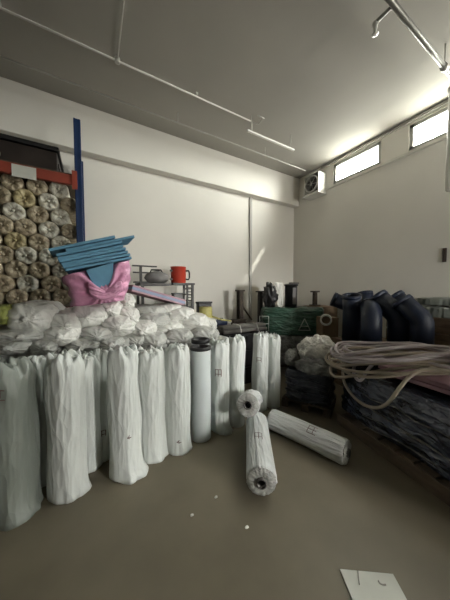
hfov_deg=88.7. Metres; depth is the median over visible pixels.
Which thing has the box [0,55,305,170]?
conduit
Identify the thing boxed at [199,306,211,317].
tape roll
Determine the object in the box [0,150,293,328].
wall
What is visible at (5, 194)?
roll
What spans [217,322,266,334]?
bundle
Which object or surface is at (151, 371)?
roll
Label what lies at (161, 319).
wrapped bundle
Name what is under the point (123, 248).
sheet
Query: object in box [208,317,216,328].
wrapped bundle
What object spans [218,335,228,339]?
wrapped bundle
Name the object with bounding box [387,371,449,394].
board
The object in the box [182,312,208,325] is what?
wrapped bundle
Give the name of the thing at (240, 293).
steel post
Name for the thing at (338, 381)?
plank
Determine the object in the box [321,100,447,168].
trim
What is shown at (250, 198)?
trim
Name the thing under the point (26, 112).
beam
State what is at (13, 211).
roll
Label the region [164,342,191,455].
roll
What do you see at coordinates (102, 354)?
roll
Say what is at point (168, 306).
wrapped bundle
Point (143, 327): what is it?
wrapped bundle
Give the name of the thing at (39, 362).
roll
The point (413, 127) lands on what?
window
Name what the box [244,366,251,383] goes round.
crate
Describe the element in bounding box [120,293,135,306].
wrapped bundle
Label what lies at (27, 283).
roll
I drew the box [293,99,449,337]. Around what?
wall
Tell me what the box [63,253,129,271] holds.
sheet
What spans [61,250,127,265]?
sheet
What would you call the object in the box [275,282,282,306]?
roll
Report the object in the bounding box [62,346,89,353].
wrapped bundle
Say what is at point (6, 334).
wrapped bundle
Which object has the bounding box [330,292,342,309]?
pipe elbow
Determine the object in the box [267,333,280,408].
roll
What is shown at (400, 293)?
pipe elbow
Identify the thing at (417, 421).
stack
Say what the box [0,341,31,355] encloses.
wrapped bundle
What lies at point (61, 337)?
wrapped bundle
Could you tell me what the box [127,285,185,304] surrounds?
foam slab
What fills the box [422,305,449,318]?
pack
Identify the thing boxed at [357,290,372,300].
pipe elbow
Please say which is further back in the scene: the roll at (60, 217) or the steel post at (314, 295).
the steel post at (314, 295)
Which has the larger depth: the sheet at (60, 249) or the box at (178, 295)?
the box at (178, 295)
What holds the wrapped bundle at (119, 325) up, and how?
on the wrapped bundle at (138, 340)
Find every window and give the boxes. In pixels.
[333,141,380,183]
[409,106,447,150]
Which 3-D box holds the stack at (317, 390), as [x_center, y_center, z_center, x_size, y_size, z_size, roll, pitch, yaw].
[1.085,1.023,2.930,0.592,0.393,0.555,2,3,32]
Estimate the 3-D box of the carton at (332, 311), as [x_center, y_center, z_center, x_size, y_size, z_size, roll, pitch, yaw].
[1.978,0.681,4.788,0.500,1.123,0.443,-1,3,-30]
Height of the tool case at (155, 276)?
0.214 m
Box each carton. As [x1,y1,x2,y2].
[306,305,337,316]
[316,316,338,338]
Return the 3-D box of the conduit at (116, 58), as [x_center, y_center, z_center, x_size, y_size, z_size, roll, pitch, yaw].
[-0.894,-2.719,1.151,4.720,0.072,3.030,-1,3,-30]
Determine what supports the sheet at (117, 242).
on the sheet at (117, 246)
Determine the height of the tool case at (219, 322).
0.143 m
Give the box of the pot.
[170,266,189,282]
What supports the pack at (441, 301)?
on the pack at (435, 311)
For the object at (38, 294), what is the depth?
2.48 m
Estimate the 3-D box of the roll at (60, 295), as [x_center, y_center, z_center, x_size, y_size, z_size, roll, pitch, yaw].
[-2.050,-0.049,2.965,0.184,0.185,0.946,-1,3,-30]
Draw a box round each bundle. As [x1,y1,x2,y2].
[0,326,43,342]
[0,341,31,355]
[0,355,16,358]
[7,300,65,330]
[16,346,62,357]
[30,339,58,354]
[41,327,81,345]
[50,307,81,329]
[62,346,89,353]
[65,338,99,351]
[71,304,107,327]
[80,325,112,341]
[98,336,124,350]
[101,301,122,316]
[101,315,135,335]
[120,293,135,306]
[120,306,139,322]
[122,335,129,346]
[126,334,143,347]
[131,319,157,335]
[135,304,165,315]
[137,331,166,349]
[139,313,169,327]
[151,302,180,314]
[157,320,183,332]
[166,328,193,346]
[169,306,194,323]
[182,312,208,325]
[183,325,195,330]
[191,325,217,344]
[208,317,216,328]
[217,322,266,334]
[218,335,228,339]
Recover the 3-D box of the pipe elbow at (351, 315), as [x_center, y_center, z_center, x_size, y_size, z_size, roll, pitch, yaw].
[1.809,0.249,3.292,0.248,0.711,0.289,2,3,34]
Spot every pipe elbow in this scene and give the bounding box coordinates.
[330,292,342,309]
[342,293,361,340]
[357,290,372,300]
[359,298,382,344]
[370,289,409,341]
[391,290,405,299]
[392,294,434,344]
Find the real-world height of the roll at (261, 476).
0.219 m
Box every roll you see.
[0,173,27,194]
[0,356,43,531]
[1,202,29,221]
[4,232,29,249]
[4,260,30,277]
[5,289,30,304]
[12,189,39,210]
[14,218,39,238]
[15,247,40,265]
[16,275,42,291]
[26,179,49,200]
[27,206,51,226]
[27,352,53,486]
[28,233,51,252]
[28,262,53,278]
[38,193,60,214]
[38,221,62,240]
[43,349,91,504]
[49,183,69,203]
[50,208,71,230]
[60,197,75,225]
[81,350,102,473]
[90,348,109,461]
[106,344,148,484]
[138,345,168,463]
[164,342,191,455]
[190,344,210,442]
[191,337,209,344]
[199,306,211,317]
[211,338,232,434]
[229,334,245,427]
[237,389,262,417]
[246,412,276,495]
[251,331,268,411]
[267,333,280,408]
[267,409,350,464]
[284,348,299,365]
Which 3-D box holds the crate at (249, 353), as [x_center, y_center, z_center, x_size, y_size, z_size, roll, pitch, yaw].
[0.216,0.896,3.769,0.890,0.258,0.524,-1,3,-30]
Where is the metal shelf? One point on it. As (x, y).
(136, 284)
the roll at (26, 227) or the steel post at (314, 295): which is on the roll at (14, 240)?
the roll at (26, 227)
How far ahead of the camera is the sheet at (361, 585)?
1.12 m
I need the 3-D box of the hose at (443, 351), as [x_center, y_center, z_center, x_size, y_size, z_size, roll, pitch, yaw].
[1.664,0.579,2.227,0.737,0.412,1.163,-1,3,-30]
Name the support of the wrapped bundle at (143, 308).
on the wrapped bundle at (161, 319)
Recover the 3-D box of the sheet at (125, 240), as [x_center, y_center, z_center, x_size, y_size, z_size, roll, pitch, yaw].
[-1.178,-0.507,2.181,0.543,0.205,0.380,-2,3,-32]
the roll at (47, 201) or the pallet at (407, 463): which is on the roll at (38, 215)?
the roll at (47, 201)
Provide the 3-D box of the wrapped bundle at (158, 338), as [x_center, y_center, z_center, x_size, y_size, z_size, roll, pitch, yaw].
[-0.887,0.449,2.636,0.358,0.232,0.683,-1,3,-30]
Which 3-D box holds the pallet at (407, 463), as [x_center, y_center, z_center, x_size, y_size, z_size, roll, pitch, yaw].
[1.773,1.311,1.862,0.706,0.117,1.540,-1,3,-17]
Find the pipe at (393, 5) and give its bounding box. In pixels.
[371,0,449,78]
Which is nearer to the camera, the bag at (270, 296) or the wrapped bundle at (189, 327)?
the wrapped bundle at (189, 327)
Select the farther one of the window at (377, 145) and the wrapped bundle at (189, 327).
the window at (377, 145)
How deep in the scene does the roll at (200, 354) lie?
2.18 m
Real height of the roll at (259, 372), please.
0.959 m
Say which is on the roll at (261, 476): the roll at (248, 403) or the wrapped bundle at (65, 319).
the roll at (248, 403)
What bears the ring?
attached to the carton at (331, 330)
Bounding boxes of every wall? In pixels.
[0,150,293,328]
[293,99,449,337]
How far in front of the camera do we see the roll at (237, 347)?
2.42 m
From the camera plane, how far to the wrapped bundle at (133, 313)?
2.40 m
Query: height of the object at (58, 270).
0.184 m
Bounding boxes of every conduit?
[0,0,250,121]
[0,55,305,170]
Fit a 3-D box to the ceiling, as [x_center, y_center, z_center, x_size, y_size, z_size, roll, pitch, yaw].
[0.105,-2.785,0.517,8.620,0.120,8.000,-1,3,-30]
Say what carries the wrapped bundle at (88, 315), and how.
on the wrapped bundle at (99, 333)
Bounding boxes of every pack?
[62,261,130,306]
[259,306,323,334]
[417,297,449,305]
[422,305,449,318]
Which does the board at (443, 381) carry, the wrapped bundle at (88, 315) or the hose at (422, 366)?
the hose at (422, 366)
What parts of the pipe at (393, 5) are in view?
hanger rod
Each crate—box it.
[219,330,269,349]
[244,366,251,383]
[245,349,252,366]
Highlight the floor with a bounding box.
[0,367,449,599]
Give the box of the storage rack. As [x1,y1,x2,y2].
[0,118,84,307]
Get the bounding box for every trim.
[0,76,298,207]
[249,197,251,321]
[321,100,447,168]
[324,135,446,189]
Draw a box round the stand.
[132,265,156,282]
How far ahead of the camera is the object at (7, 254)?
2.35 m
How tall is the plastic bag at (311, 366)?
0.200 m
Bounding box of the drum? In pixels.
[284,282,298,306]
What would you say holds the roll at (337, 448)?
on the floor
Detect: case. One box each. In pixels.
[0,133,63,171]
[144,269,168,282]
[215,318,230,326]
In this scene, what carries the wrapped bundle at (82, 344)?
on the wrapped bundle at (63, 348)
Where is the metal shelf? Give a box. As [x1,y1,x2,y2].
[135,283,194,308]
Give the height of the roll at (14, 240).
0.183 m
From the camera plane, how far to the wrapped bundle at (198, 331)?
2.73 m
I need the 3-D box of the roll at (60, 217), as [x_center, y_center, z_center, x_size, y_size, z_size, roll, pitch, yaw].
[-2.045,-0.935,2.926,0.184,0.184,0.953,-1,3,-30]
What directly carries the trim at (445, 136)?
attached to the wall at (387, 227)
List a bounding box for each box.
[171,293,182,305]
[195,301,211,312]
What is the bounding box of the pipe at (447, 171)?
[445,86,449,191]
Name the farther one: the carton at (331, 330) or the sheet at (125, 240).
the carton at (331, 330)
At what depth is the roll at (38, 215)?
2.45 m
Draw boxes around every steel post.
[235,290,251,322]
[256,291,263,321]
[309,291,319,305]
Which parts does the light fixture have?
rail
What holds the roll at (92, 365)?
on the floor
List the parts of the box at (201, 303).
lid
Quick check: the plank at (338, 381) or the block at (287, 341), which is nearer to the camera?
the plank at (338, 381)
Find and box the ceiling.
[0,0,449,178]
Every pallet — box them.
[281,393,335,418]
[337,413,449,505]
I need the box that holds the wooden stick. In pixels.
[212,316,230,321]
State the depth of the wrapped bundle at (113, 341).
2.14 m
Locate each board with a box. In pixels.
[378,365,449,389]
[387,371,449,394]
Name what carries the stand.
on the metal shelf
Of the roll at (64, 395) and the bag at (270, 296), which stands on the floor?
the roll at (64, 395)
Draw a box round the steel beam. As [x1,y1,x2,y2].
[231,318,246,323]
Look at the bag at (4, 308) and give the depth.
1.85 m
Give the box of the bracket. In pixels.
[252,115,264,124]
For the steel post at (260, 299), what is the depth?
4.36 m
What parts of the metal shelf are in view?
shelf, raised shelf, post, leg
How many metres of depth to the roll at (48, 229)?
2.51 m
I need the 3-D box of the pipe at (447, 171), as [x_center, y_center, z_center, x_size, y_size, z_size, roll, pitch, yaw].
[2.692,-1.925,2.720,0.124,1.246,0.124,-1,3,-30]
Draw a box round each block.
[279,335,313,364]
[386,317,449,334]
[386,328,449,345]
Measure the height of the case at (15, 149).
0.262 m
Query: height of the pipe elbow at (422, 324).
0.699 m
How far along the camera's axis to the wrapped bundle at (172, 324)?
2.67 m
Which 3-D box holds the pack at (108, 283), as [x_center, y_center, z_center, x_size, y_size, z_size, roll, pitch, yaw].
[-1.185,-0.163,2.159,0.568,0.430,0.486,-2,3,-32]
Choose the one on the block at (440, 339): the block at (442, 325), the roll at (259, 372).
the block at (442, 325)
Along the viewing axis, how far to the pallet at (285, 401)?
2.73 m
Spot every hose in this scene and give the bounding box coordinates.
[325,346,449,409]
[329,341,449,381]
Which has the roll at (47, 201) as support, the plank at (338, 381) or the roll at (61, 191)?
the roll at (61, 191)
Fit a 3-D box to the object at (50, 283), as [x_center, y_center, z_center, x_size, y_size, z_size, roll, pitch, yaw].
[-2.142,-0.196,2.928,0.188,0.189,0.946,-1,3,-30]
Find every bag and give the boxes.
[0,304,11,324]
[262,282,278,306]
[297,334,338,362]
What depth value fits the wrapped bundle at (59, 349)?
1.90 m
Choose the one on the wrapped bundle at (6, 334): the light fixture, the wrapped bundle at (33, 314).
the wrapped bundle at (33, 314)
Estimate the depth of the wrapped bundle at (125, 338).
2.25 m
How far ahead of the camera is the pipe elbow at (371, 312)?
2.87 m
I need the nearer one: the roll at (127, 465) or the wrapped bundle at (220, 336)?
the roll at (127, 465)
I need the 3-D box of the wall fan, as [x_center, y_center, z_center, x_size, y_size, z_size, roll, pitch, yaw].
[1.969,-2.512,5.063,0.290,0.460,0.420,-1,3,-30]
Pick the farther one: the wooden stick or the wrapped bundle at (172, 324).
the wooden stick
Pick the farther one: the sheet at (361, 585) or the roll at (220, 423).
the roll at (220, 423)
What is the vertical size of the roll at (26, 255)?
0.190 m
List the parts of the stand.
post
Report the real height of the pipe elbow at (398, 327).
0.755 m
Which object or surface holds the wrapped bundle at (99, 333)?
on the wrapped bundle at (63, 348)
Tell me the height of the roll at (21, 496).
1.028 m
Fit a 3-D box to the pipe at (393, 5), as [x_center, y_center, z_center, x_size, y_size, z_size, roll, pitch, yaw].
[1.858,-2.622,2.291,3.220,0.360,0.215,-1,3,-30]
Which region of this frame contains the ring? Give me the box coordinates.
[320,314,331,325]
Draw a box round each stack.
[285,366,335,406]
[341,365,449,480]
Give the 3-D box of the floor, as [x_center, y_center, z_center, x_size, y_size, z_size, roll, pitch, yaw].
[0.105,1.471,0.703,8.620,0.100,8.000,-1,3,-30]
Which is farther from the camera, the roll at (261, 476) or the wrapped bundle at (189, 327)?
the wrapped bundle at (189, 327)
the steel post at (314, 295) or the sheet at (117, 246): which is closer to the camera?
the sheet at (117, 246)
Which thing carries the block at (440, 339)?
on the block
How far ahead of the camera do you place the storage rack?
2.52 m
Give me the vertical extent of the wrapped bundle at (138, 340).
0.166 m
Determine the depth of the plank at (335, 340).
3.56 m
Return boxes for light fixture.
[247,115,294,150]
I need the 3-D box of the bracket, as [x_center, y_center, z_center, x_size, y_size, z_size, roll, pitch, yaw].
[0.510,-2.718,3.592,0.150,0.200,0.170,-1,3,-30]
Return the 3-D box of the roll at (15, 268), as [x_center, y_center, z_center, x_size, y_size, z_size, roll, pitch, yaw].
[-2.383,-0.337,2.764,0.183,0.187,0.951,0,2,-30]
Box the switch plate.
[442,248,446,261]
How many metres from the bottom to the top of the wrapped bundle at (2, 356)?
0.232 m
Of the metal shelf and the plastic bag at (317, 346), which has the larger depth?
the metal shelf
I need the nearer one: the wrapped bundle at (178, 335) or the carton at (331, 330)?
the wrapped bundle at (178, 335)
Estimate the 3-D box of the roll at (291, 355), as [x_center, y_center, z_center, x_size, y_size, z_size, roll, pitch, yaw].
[0.897,0.755,3.058,0.196,0.191,0.463,1,3,24]
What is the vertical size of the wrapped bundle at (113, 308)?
0.228 m
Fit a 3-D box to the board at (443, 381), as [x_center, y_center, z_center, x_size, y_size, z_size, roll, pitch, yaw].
[1.924,0.662,1.889,0.500,0.034,1.000,-1,3,-23]
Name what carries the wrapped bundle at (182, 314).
on the wrapped bundle at (189, 327)
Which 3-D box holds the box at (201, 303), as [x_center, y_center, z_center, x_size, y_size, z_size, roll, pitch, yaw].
[-0.362,0.220,3.961,0.260,0.385,0.140,-1,3,-30]
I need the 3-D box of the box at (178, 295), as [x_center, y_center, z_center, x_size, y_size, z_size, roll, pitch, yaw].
[-0.781,-0.006,3.756,0.150,0.220,0.170,-1,3,-30]
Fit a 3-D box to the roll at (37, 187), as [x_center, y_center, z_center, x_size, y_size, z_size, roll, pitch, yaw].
[-2.219,-1.226,2.826,0.188,0.186,0.946,-1,3,-30]
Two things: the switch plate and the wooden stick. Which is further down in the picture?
the wooden stick
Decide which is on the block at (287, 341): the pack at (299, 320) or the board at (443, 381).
the pack at (299, 320)
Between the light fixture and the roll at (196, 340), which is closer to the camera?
the roll at (196, 340)
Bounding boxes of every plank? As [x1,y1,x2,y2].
[331,336,445,363]
[333,378,342,385]
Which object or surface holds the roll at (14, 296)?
on the storage rack
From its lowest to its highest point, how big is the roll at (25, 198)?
0.188 m
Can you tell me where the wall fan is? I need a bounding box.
[302,170,326,200]
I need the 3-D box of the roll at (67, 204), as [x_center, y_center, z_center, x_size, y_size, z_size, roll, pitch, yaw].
[-1.980,-1.084,2.988,0.187,0.185,0.946,-1,3,-30]
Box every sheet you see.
[49,235,114,257]
[56,241,121,256]
[57,244,122,262]
[59,247,125,266]
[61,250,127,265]
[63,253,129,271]
[65,235,134,251]
[65,256,131,273]
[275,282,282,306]
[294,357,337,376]
[340,569,406,599]
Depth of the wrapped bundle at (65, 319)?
2.02 m
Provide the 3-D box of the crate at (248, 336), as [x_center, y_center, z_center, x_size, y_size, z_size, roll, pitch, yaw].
[0.216,0.634,3.757,0.890,0.258,0.524,-1,3,-30]
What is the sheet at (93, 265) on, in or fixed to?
on the pack at (108, 283)

